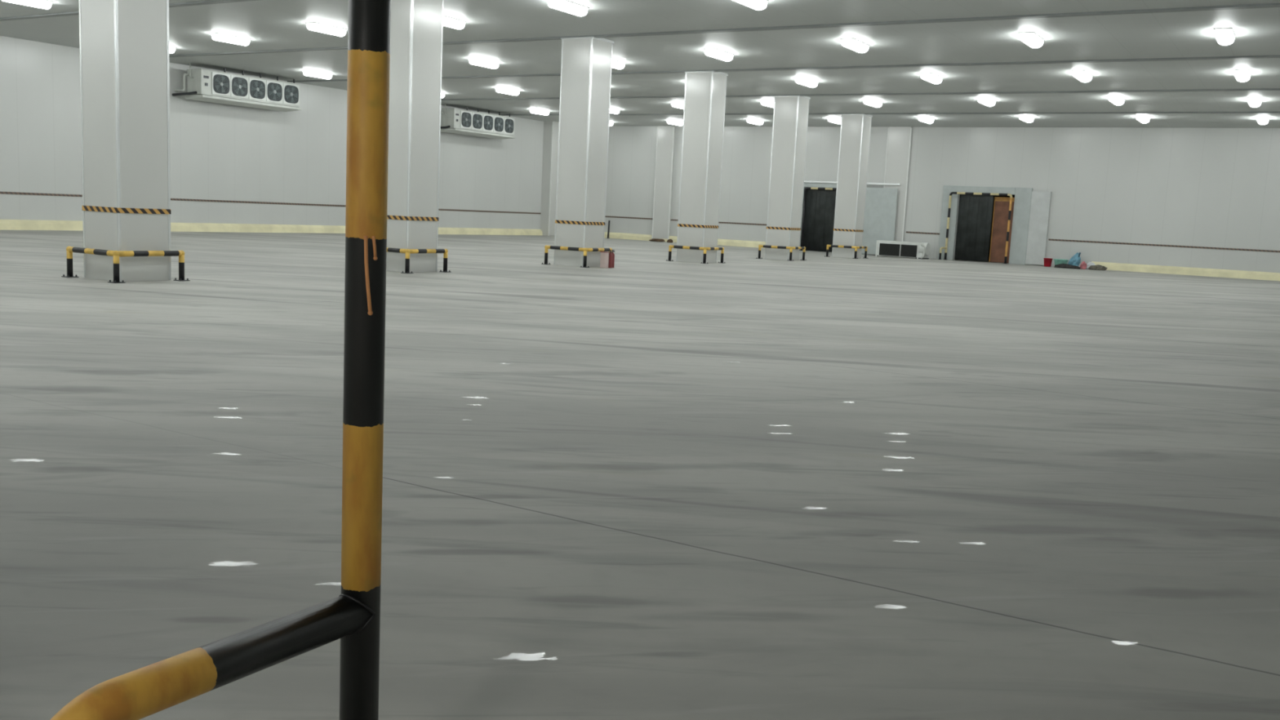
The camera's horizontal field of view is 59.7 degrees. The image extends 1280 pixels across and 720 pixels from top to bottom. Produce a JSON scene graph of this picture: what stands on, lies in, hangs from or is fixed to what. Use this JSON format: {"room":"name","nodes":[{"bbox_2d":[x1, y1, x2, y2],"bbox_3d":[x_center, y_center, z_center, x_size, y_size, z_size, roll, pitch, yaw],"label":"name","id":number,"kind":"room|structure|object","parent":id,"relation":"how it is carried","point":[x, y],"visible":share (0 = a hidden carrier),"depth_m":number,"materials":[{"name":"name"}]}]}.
{"room":"warehouse","nodes":[
{"label":"warehouse","id":0,"kind":"room"},
{"bbox_2d":[0,35,543,229],"bbox_3d":[-17.395,-7.231,37.271,0.262,5.790,53.090,7,9,31],"label":"wall","id":1,"kind":"structure","parent":0,"point":[229,164],"depth_m":41.29,"materials":[{"name":"white paint"}]},
{"bbox_2d":[0,219,542,235],"bbox_3d":[-16.443,-4.654,39.018,0.174,0.314,49.090,7,9,31],"label":"curb","id":2,"kind":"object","parent":1,"relation":"attached to","point":[5,224],"depth_m":41.59,"materials":[{"name":"beige paint"}]},
{"bbox_2d":[540,121,559,235],"bbox_3d":[-4.549,-9.331,57.598,0.575,5.790,0.982,7,9,31],"label":"column","id":3,"kind":"structure","parent":1,"relation":"attached to","point":[550,143],"depth_m":57.23,"materials":[{"name":"white paint"}]},
{"bbox_2d":[0,230,1279,719],"bbox_3d":[0.910,-2.049,28.110,42.080,0.300,56.140,7,9,31],"label":"floor","id":4,"kind":"structure","parent":0,"point":[646,486],"depth_m":6.28,"materials":[{"name":"concrete"}]},
{"bbox_2d":[78,0,171,281],"bbox_3d":[-8.231,-4.191,17.840,0.981,5.790,0.981,7,9,31],"label":"column","id":5,"kind":"structure","parent":4,"relation":"on","point":[124,44],"depth_m":17.61,"materials":[{"name":"metal"}]},
{"bbox_2d":[61,246,190,283],"bbox_3d":[-8.370,-1.571,18.169,1.401,0.500,1.351,7,9,31],"label":"guard","id":6,"kind":"object","parent":4,"relation":"on","point":[69,250],"visible":1,"depth_m":17.79,"materials":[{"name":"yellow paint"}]},
{"bbox_2d":[50,0,391,719],"bbox_3d":[0.457,-0.194,1.371,3.144,3.064,0.975,7,9,31],"label":"guard","id":7,"kind":"object","parent":4,"relation":"on","point":[353,616],"visible":1,"depth_m":2.43,"materials":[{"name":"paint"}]},
{"bbox_2d":[386,0,443,272],"bbox_3d":[-4.855,-4.770,23.386,0.981,5.790,0.981,7,9,31],"label":"column","id":8,"kind":"structure","parent":4,"relation":"on","point":[416,26],"depth_m":23.04,"materials":[{"name":"metal"}]},
{"bbox_2d":[386,247,451,273],"bbox_3d":[-4.994,-2.150,23.715,1.401,0.500,1.351,7,9,31],"label":"guard","id":9,"kind":"object","parent":4,"relation":"on","point":[407,251],"visible":0.64,"depth_m":23.08,"materials":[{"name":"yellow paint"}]},
{"bbox_2d":[541,244,612,267],"bbox_3d":[-1.618,-2.729,29.261,1.401,0.500,1.351,7,9,31],"label":"guard","id":10,"kind":"object","parent":4,"relation":"on","point":[546,247],"visible":0.83,"depth_m":28.73,"materials":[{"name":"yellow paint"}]},
{"bbox_2d":[553,36,613,266],"bbox_3d":[-1.479,-5.350,28.932,0.981,5.790,0.981,7,9,31],"label":"column","id":11,"kind":"structure","parent":4,"relation":"on","point":[586,62],"depth_m":28.59,"materials":[{"name":"metal"}]},
{"bbox_2d":[600,251,609,267],"bbox_3d":[-0.914,-2.580,28.707,0.170,0.420,0.170,7,9,31],"label":"box","id":12,"kind":"object","parent":4,"relation":"on","point":[604,259],"visible":1,"depth_m":28.64,"materials":[{"name":"cardboard"}]},
{"bbox_2d":[606,220,609,238],"bbox_3d":[-1.638,-6.809,58.127,0.140,0.932,0.165,7,9,31],"label":"pipe","id":13,"kind":"object","parent":4,"relation":"on","point":[608,230],"visible":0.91,"depth_m":58.10,"materials":[{"name":"black metal"}]},
{"bbox_2d":[608,249,613,267],"bbox_3d":[-0.774,-2.611,28.825,0.121,0.462,0.110,0,8,-20],"label":"fire extinguisher","id":14,"kind":"object","parent":4,"relation":"on","point":[610,262],"visible":1,"depth_m":28.78,"materials":[{"name":"metal"}]},
{"bbox_2d":[611,249,614,267],"bbox_3d":[-0.722,-2.635,29.025,0.121,0.462,0.110,0,8,-20],"label":"fire extinguisher","id":15,"kind":"object","parent":4,"relation":"on","point":[612,253],"visible":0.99,"depth_m":28.99,"materials":[{"name":"metal"}]},
{"bbox_2d":[648,238,665,241],"bbox_3d":[0.880,-6.066,56.430,0.981,0.152,0.452,7,9,31],"label":"cardboard","id":16,"kind":"object","parent":4,"relation":"on","point":[652,239],"visible":0.96,"depth_m":56.25,"materials":[{"name":"brown cardboard"}]},
{"bbox_2d":[665,244,724,263],"bbox_3d":[1.758,-3.308,34.806,1.401,0.500,1.351,7,9,31],"label":"guard","id":17,"kind":"object","parent":4,"relation":"on","point":[670,246],"visible":1,"depth_m":34.37,"materials":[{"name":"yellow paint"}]},
{"bbox_2d":[675,71,728,262],"bbox_3d":[1.897,-5.929,34.477,0.981,5.790,0.981,7,9,31],"label":"column","id":18,"kind":"structure","parent":4,"relation":"on","point":[704,98],"depth_m":34.12,"materials":[{"name":"metal"}]},
{"bbox_2d":[755,244,806,261],"bbox_3d":[5.133,-3.887,40.352,1.401,0.500,1.351,7,9,31],"label":"guard","id":19,"kind":"object","parent":4,"relation":"on","point":[791,248],"visible":1,"depth_m":39.92,"materials":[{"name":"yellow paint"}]},
{"bbox_2d":[764,95,810,260],"bbox_3d":[5.272,-6.508,40.023,0.981,5.790,0.981,7,9,31],"label":"column","id":20,"kind":"structure","parent":4,"relation":"on","point":[790,117],"depth_m":39.66,"materials":[{"name":"metal"}]},
{"bbox_2d":[799,186,836,250],"bbox_3d":[8.616,-6.553,52.180,2.260,2.979,0.180,7,9,31],"label":"guard","id":21,"kind":"object","parent":4,"relation":"on","point":[806,188],"visible":0.55,"depth_m":52.57,"materials":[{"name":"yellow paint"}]},
{"bbox_2d":[824,244,868,258],"bbox_3d":[8.509,-4.466,45.898,1.401,0.500,1.351,7,9,31],"label":"guard","id":22,"kind":"object","parent":4,"relation":"on","point":[828,246],"visible":1,"depth_m":45.48,"materials":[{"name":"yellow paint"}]},
{"bbox_2d":[831,114,872,257],"bbox_3d":[8.648,-7.087,45.569,0.981,5.790,0.981,7,9,31],"label":"column","id":23,"kind":"structure","parent":4,"relation":"on","point":[855,129],"depth_m":45.21,"materials":[{"name":"metal"}]},
{"bbox_2d":[875,240,929,259],"bbox_3d":[11.695,-4.907,49.544,2.280,0.710,0.808,7,9,31],"label":"air conditioning unit","id":24,"kind":"object","parent":4,"relation":"on","point":[886,248],"visible":1,"depth_m":49.24,"materials":[{"name":"white metal"}]},
{"bbox_2d":[879,243,900,256],"bbox_3d":[11.083,-4.901,49.549,0.930,0.520,0.035,7,9,31],"label":"grille","id":25,"kind":"object","parent":24,"relation":"attached to","point":[885,249],"depth_m":49.54,"materials":[{"name":"black metal"}]},
{"bbox_2d":[900,244,917,257],"bbox_3d":[11.830,-4.806,49.104,0.720,0.520,0.035,7,9,31],"label":"grille","id":26,"kind":"object","parent":24,"relation":"attached to","point":[906,250],"depth_m":49.10,"materials":[{"name":"black metal"}]},
{"bbox_2d":[938,191,1012,263],"bbox_3d":[14.536,-5.755,48.342,2.930,2.979,0.420,7,9,31],"label":"guard","id":27,"kind":"object","parent":4,"relation":"on","point":[951,193],"visible":1,"depth_m":48.26,"materials":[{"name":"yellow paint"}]},
{"bbox_2d":[988,196,1014,262],"bbox_3d":[15.770,-5.658,48.509,0.910,2.820,0.065,7,9,31],"label":"panel","id":28,"kind":"object","parent":4,"relation":"on","point":[1001,207],"visible":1,"depth_m":48.52,"materials":[{"name":"brown wood"}]},
{"bbox_2d":[1043,257,1052,266],"bbox_3d":[17.098,-4.105,46.756,0.371,0.376,0.370,7,9,31],"label":"bucket","id":29,"kind":"object","parent":4,"relation":"on","point":[1047,261],"visible":1,"depth_m":46.63,"materials":[{"name":"red plastic"}]},
{"bbox_2d":[1053,258,1068,264],"bbox_3d":[17.541,-4.030,46.494,0.600,0.340,0.600,7,9,31],"label":"basin","id":30,"kind":"object","parent":4,"relation":"on","point":[1057,261],"visible":0.63,"depth_m":46.28,"materials":[{"name":"teal plastic"}]},
{"bbox_2d":[1054,263,1080,269],"bbox_3d":[17.561,-3.858,45.810,1.074,0.182,0.310,7,9,31],"label":"sack","id":31,"kind":"object","parent":4,"relation":"on","point":[1060,265],"visible":1,"depth_m":45.74,"materials":[{"name":"grey fabric"}]},
{"bbox_2d":[1067,252,1080,266],"bbox_3d":[18.059,-4.152,46.351,0.499,0.668,0.392,7,9,31],"label":"plastic bag","id":32,"kind":"object","parent":4,"relation":"on","point":[1075,260],"visible":0.82,"depth_m":46.21,"materials":[{"name":"blue plastic"}]},
{"bbox_2d":[1080,261,1087,269],"bbox_3d":[18.169,-3.883,45.685,0.258,0.323,0.239,7,9,31],"label":"cloth bundle","id":33,"kind":"object","parent":4,"relation":"on","point":[1083,265],"visible":1,"depth_m":45.62,"materials":[{"name":"pink fabric"}]},
{"bbox_2d":[1086,262,1095,269],"bbox_3d":[18.567,-3.887,45.929,0.357,0.304,0.310,4,8,7],"label":"plastic bag","id":34,"kind":"object","parent":4,"relation":"on","point":[1089,264],"visible":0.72,"depth_m":45.88,"materials":[{"name":"white plastic"}]},
{"bbox_2d":[1088,264,1106,270],"bbox_3d":[18.669,-3.779,45.477,0.725,0.218,0.346,7,9,31],"label":"rubble heap","id":35,"kind":"object","parent":4,"relation":"on","point":[1097,267],"visible":1,"depth_m":45.37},
{"bbox_2d":[0,0,1279,128],"bbox_3d":[0.500,-7.939,26.158,42.080,0.340,53.440,7,9,31],"label":"ceiling","id":36,"kind":"structure","parent":0,"point":[1166,61],"depth_m":29.73,"materials":[{"name":"white paint"}]},
{"bbox_2d":[1,0,53,8],"bbox_3d":[-14.441,-8.442,26.244,0.340,0.190,1.120,7,9,31],"label":"ceiling lamp","id":37,"kind":"object","parent":36,"relation":"attached to","point":[44,4],"visible":1,"depth_m":26.30,"materials":[{"name":"white plastic"}]},
{"bbox_2d":[168,45,176,53],"bbox_3d":[-14.628,-9.458,33.774,0.340,0.190,1.120,7,9,31],"label":"ceiling lamp","id":38,"kind":"object","parent":36,"relation":"attached to","point":[171,49],"visible":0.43,"depth_m":34.06,"materials":[{"name":"white plastic"}]},
{"bbox_2d":[209,32,251,45],"bbox_3d":[-11.437,-8.957,31.178,0.340,0.190,1.120,7,9,31],"label":"ceiling lamp","id":39,"kind":"object","parent":36,"relation":"attached to","point":[215,36],"visible":1,"depth_m":31.01,"materials":[{"name":"white plastic"}]},
{"bbox_2d":[172,62,302,111],"bbox_3d":[-14.437,-9.801,40.219,1.203,1.200,4.714,7,9,31],"label":"cooler","id":40,"kind":"object","parent":36,"relation":"attached to","point":[202,85],"visible":1,"depth_m":39.68,"materials":[{"name":"white metal"}]},
{"bbox_2d":[185,94,302,111],"bbox_3d":[-14.249,-9.274,40.350,0.900,0.140,4.390,7,9,31],"label":"drip tray","id":41,"kind":"object","parent":40,"relation":"on","point":[220,99],"depth_m":40.11,"materials":[{"name":"white metal"}]},
{"bbox_2d":[302,70,333,79],"bbox_3d":[-11.329,-10.024,39.193,0.340,0.190,1.120,7,9,31],"label":"ceiling lamp","id":42,"kind":"object","parent":36,"relation":"attached to","point":[307,73],"visible":1,"depth_m":39.01,"materials":[{"name":"white plastic"}]},
{"bbox_2d":[305,22,347,36],"bbox_3d":[-7.989,-8.424,28.430,0.340,0.190,1.120,7,9,31],"label":"ceiling lamp","id":43,"kind":"object","parent":36,"relation":"attached to","point":[314,26],"visible":1,"depth_m":28.25,"materials":[{"name":"white plastic"}]},
{"bbox_2d":[443,15,466,29],"bbox_3d":[-4.582,-7.973,26.286,0.340,0.190,1.120,7,9,31],"label":"ceiling lamp","id":44,"kind":"object","parent":36,"relation":"attached to","point":[448,21],"visible":0.51,"depth_m":26.34,"materials":[{"name":"white plastic"}]},
{"bbox_2d":[440,103,515,139],"bbox_3d":[-7.627,-10.969,51.407,1.203,1.200,4.714,7,9,31],"label":"cooler","id":45,"kind":"object","parent":36,"relation":"attached to","point":[457,121],"visible":0.93,"depth_m":50.85,"materials":[{"name":"white metal"}]},
{"bbox_2d":[440,128,515,139],"bbox_3d":[-7.438,-10.443,51.538,0.900,0.140,4.390,7,9,31],"label":"drip tray","id":46,"kind":"object","parent":45,"relation":"on","point":[470,131],"depth_m":51.28,"materials":[{"name":"white metal"}]},
{"bbox_2d":[467,57,499,68],"bbox_3d":[-4.727,-8.984,33.791,0.340,0.190,1.120,7,9,31],"label":"ceiling lamp","id":47,"kind":"object","parent":36,"relation":"attached to","point":[476,61],"visible":1,"depth_m":33.59,"materials":[{"name":"white plastic"}]},
{"bbox_2d":[494,87,519,95],"bbox_3d":[-4.963,-10.068,41.813,0.340,0.190,1.120,7,9,31],"label":"ceiling lamp","id":48,"kind":"object","parent":36,"relation":"attached to","point":[501,90],"visible":1,"depth_m":41.60,"materials":[{"name":"white plastic"}]},
{"bbox_2d":[528,108,550,115],"bbox_3d":[-4.534,-11.190,50.356,0.340,0.190,1.120,7,9,31],"label":"ceiling lamp","id":49,"kind":"object","parent":36,"relation":"attached to","point":[531,110],"visible":1,"depth_m":50.14,"materials":[{"name":"white plastic"}]},
{"bbox_2d":[547,0,589,16],"bbox_3d":[-1.528,-7.474,23.656,0.340,0.190,1.120,7,9,31],"label":"ceiling lamp","id":50,"kind":"object","parent":36,"relation":"attached to","point":[566,6],"visible":1,"depth_m":23.48,"materials":[{"name":"white plastic"}]},
{"bbox_2d":[609,107,620,114],"bbox_3d":[-1.286,-10.699,47.854,0.340,0.190,1.120,7,9,31],"label":"ceiling lamp","id":51,"kind":"object","parent":36,"relation":"attached to","point":[615,111],"visible":0.52,"depth_m":47.92,"materials":[{"name":"white plastic"}]},
{"bbox_2d":[611,59,626,69],"bbox_3d":[-0.853,-8.613,32.412,0.340,0.190,1.120,7,9,31],"label":"ceiling lamp","id":52,"kind":"object","parent":36,"relation":"attached to","point":[617,64],"visible":0.48,"depth_m":32.51,"materials":[{"name":"white plastic"}]},
{"bbox_2d":[666,120,683,125],"bbox_3d":[1.666,-11.206,52.704,0.340,0.190,1.120,7,9,31],"label":"ceiling lamp","id":53,"kind":"object","parent":36,"relation":"attached to","point":[669,122],"visible":0.84,"depth_m":52.45,"materials":[{"name":"white plastic"}]},
{"bbox_2d":[671,102,684,109],"bbox_3d":[1.643,-10.077,44.255,0.340,0.190,1.120,7,9,31],"label":"ceiling lamp","id":54,"kind":"object","parent":36,"relation":"attached to","point":[677,104],"visible":0.53,"depth_m":43.84,"materials":[{"name":"white plastic"}]},
{"bbox_2d":[703,48,733,61],"bbox_3d":[2.097,-8.097,29.612,0.340,0.190,1.120,7,9,31],"label":"ceiling lamp","id":55,"kind":"object","parent":36,"relation":"attached to","point":[716,53],"visible":1,"depth_m":29.34,"materials":[{"name":"white plastic"}]},
{"bbox_2d":[733,0,768,10],"bbox_3d":[2.138,-7.068,21.937,0.340,0.190,1.120,7,9,31],"label":"ceiling lamp","id":56,"kind":"object","parent":36,"relation":"attached to","point":[758,5],"visible":1,"depth_m":21.99,"materials":[{"name":"white plastic"}]},
{"bbox_2d":[746,118,764,124],"bbox_3d":[5.165,-10.681,50.041,0.340,0.190,1.120,7,9,31],"label":"ceiling lamp","id":57,"kind":"object","parent":36,"relation":"attached to","point":[753,121],"visible":1,"depth_m":49.75,"materials":[{"name":"white plastic"}]},
{"bbox_2d":[760,100,774,107],"bbox_3d":[4.896,-9.599,41.856,0.340,0.190,1.120,7,9,31],"label":"ceiling lamp","id":58,"kind":"object","parent":36,"relation":"attached to","point":[766,103],"visible":0.7,"depth_m":41.45,"materials":[{"name":"white plastic"}]},
{"bbox_2d":[794,76,818,87],"bbox_3d":[5.179,-8.625,34.674,0.340,0.190,1.120,7,9,31],"label":"ceiling lamp","id":59,"kind":"object","parent":36,"relation":"attached to","point":[804,81],"visible":1,"depth_m":34.38,"materials":[{"name":"white plastic"}]},
{"bbox_2d":[826,117,841,124],"bbox_3d":[8.339,-10.190,47.514,0.340,0.190,1.120,7,9,31],"label":"ceiling lamp","id":60,"kind":"object","parent":36,"relation":"attached to","point":[835,120],"visible":0.8,"depth_m":47.12,"materials":[{"name":"white plastic"}]},
{"bbox_2d":[840,38,869,53],"bbox_3d":[5.194,-7.592,26.957,0.340,0.190,1.120,7,9,31],"label":"ceiling lamp","id":61,"kind":"object","parent":36,"relation":"attached to","point":[854,44],"visible":1,"depth_m":26.66,"materials":[{"name":"white plastic"}]},
{"bbox_2d":[862,98,882,107],"bbox_3d":[8.312,-9.163,39.822,0.340,0.190,1.120,7,9,31],"label":"ceiling lamp","id":62,"kind":"object","parent":36,"relation":"attached to","point":[871,102],"visible":1,"depth_m":39.50,"materials":[{"name":"white plastic"}]},
{"bbox_2d":[918,116,934,123],"bbox_3d":[11.601,-9.727,45.224,0.340,0.190,1.120,7,9,31],"label":"ceiling lamp","id":63,"kind":"object","parent":36,"relation":"attached to","point":[925,119],"visible":1,"depth_m":44.85,"materials":[{"name":"white plastic"}]},
{"bbox_2d":[920,72,942,84],"bbox_3d":[8.436,-8.149,32.283,0.340,0.190,1.120,7,9,31],"label":"ceiling lamp","id":64,"kind":"object","parent":36,"relation":"attached to","point":[931,77],"visible":1,"depth_m":31.93,"materials":[{"name":"white plastic"}]},
{"bbox_2d":[977,97,995,106],"bbox_3d":[11.699,-8.708,37.643,0.340,0.190,1.120,7,9,31],"label":"ceiling lamp","id":65,"kind":"object","parent":36,"relation":"attached to","point":[987,101],"visible":1,"depth_m":37.26,"materials":[{"name":"white plastic"}]},
{"bbox_2d":[1018,115,1034,122],"bbox_3d":[14.827,-9.245,42.782,0.340,0.190,1.120,7,9,31],"label":"ceiling lamp","id":66,"kind":"object","parent":36,"relation":"attached to","point":[1027,118],"visible":1,"depth_m":42.39,"materials":[{"name":"white plastic"}]},
{"bbox_2d":[1017,31,1044,48],"bbox_3d":[8.748,-7.154,24.957,0.340,0.190,1.120,7,9,31],"label":"ceiling lamp","id":67,"kind":"object","parent":36,"relation":"attached to","point":[1032,39],"visible":1,"depth_m":24.59,"materials":[{"name":"white plastic"}]},
{"bbox_2d":[1071,70,1092,82],"bbox_3d":[12.041,-7.719,30.368,0.340,0.190,1.120,7,9,31],"label":"ceiling lamp","id":68,"kind":"object","parent":36,"relation":"attached to","point":[1083,76],"visible":1,"depth_m":29.98,"materials":[{"name":"white plastic"}]},
{"bbox_2d":[1107,95,1124,105],"bbox_3d":[15.154,-8.253,35.482,0.340,0.190,1.120,7,9,31],"label":"ceiling lamp","id":69,"kind":"object","parent":36,"relation":"attached to","point":[1116,100],"visible":1,"depth_m":35.08,"materials":[{"name":"white plastic"}]},
{"bbox_2d":[1136,115,1150,123],"bbox_3d":[18.422,-8.814,40.850,0.340,0.190,1.120,7,9,31],"label":"ceiling lamp","id":70,"kind":"object","parent":36,"relation":"attached to","point":[1142,118],"visible":1,"depth_m":40.43,"materials":[{"name":"white plastic"}]},
{"bbox_2d":[1213,27,1235,44],"bbox_3d":[12.247,-6.775,23.384,0.340,0.190,1.120,7,9,31],"label":"ceiling lamp","id":71,"kind":"object","parent":36,"relation":"attached to","point":[1224,36],"visible":1,"depth_m":22.99,"materials":[{"name":"white plastic"}]},
{"bbox_2d":[1233,68,1250,81],"bbox_3d":[15.540,-7.340,28.795,0.340,0.190,1.120,7,9,31],"label":"ceiling lamp","id":72,"kind":"object","parent":36,"relation":"attached to","point":[1241,75],"visible":1,"depth_m":28.39,"materials":[{"name":"white plastic"}]},
{"bbox_2d":[1247,97,1261,107],"bbox_3d":[18.881,-7.913,34.283,0.340,0.190,1.120,7,9,31],"label":"ceiling lamp","id":73,"kind":"object","parent":36,"relation":"attached to","point":[1254,102],"visible":1,"depth_m":33.87,"materials":[{"name":"white plastic"}]},
{"bbox_2d":[1256,116,1268,124],"bbox_3d":[21.957,-8.441,39.337,0.340,0.190,1.120,7,9,31],"label":"ceiling lamp","id":74,"kind":"object","parent":36,"relation":"attached to","point":[1261,120],"visible":1,"depth_m":38.92,"materials":[{"name":"white plastic"}]},
{"bbox_2d":[604,125,1279,272],"bbox_3d":[14.101,-7.302,49.138,41.480,5.790,0.262,7,9,31],"label":"wall","id":75,"kind":"structure","parent":0,"point":[1190,197],"depth_m":46.52,"materials":[{"name":"white paint"}]},
{"bbox_2d":[651,125,675,239],"bbox_3d":[1.198,-8.919,56.588,1.000,5.790,0.162,7,9,31],"label":"trim","id":76,"kind":"structure","parent":75,"relation":"attached to","point":[665,136],"depth_m":56.51,"materials":[{"name":"white paint"}]},
{"bbox_2d":[604,231,765,248],"bbox_3d":[1.585,-6.142,56.635,12.730,0.314,0.174,7,9,31],"label":"baseboard","id":77,"kind":"structure","parent":75,"relation":"attached to","point":[611,235],"depth_m":56.51,"materials":[{"name":"beige paint"}]},
{"bbox_2d":[799,182,836,249],"bbox_3d":[8.616,-6.684,52.319,3.350,3.200,0.140,7,9,31],"label":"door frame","id":78,"kind":"structure","parent":75,"relation":"in","point":[806,184],"depth_m":52.34,"materials":[{"name":"grey metal"}]},
{"bbox_2d":[802,189,836,251],"bbox_3d":[8.774,-6.591,52.438,2.280,2.940,0.050,7,9,31],"label":"curtain","id":79,"kind":"object","parent":75,"relation":"hanging from","point":[820,209],"visible":0.66,"depth_m":52.62,"materials":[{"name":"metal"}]},
{"bbox_2d":[804,180,900,254],"bbox_3d":[9.384,-6.620,51.706,5.200,3.250,0.120,7,9,31],"label":"door","id":80,"kind":"structure","parent":75,"relation":"in","point":[880,211],"depth_m":50.74,"materials":[{"name":"grey metal"}]},
{"bbox_2d":[883,126,911,241],"bbox_3d":[11.549,-7.602,50.460,1.100,5.790,0.102,7,9,31],"label":"trim","id":81,"kind":"structure","parent":75,"relation":"attached to","point":[899,138],"depth_m":50.27,"materials":[{"name":"white paint"}]},
{"bbox_2d":[954,194,993,261],"bbox_3d":[14.646,-5.826,48.944,1.463,2.910,0.050,7,9,31],"label":"curtain","id":82,"kind":"object","parent":75,"relation":"hanging from","point":[975,211],"visible":0.97,"depth_m":48.94,"materials":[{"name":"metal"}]},
{"bbox_2d":[937,185,1051,265],"bbox_3d":[15.309,-5.853,48.332,4.560,3.250,0.140,7,9,31],"label":"door","id":83,"kind":"structure","parent":75,"relation":"in","point":[1031,212],"depth_m":47.67,"materials":[{"name":"grey metal"}]},
{"bbox_2d":[1091,261,1279,280],"bbox_3d":[25.172,-3.128,42.593,15.000,0.313,0.173,7,9,31],"label":"baseboard","id":84,"kind":"structure","parent":75,"relation":"attached to","point":[1110,266],"depth_m":44.44,"materials":[{"name":"beige paint"}]},
{"bbox_2d":[955,195,1014,260],"bbox_3d":[15.725,-5.953,49.796,2.720,3.100,2.300,7,9,31],"label":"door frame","id":85,"kind":"structure","parent":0,"point":[1013,196],"depth_m":50.73,"materials":[{"name":"brown wood"}]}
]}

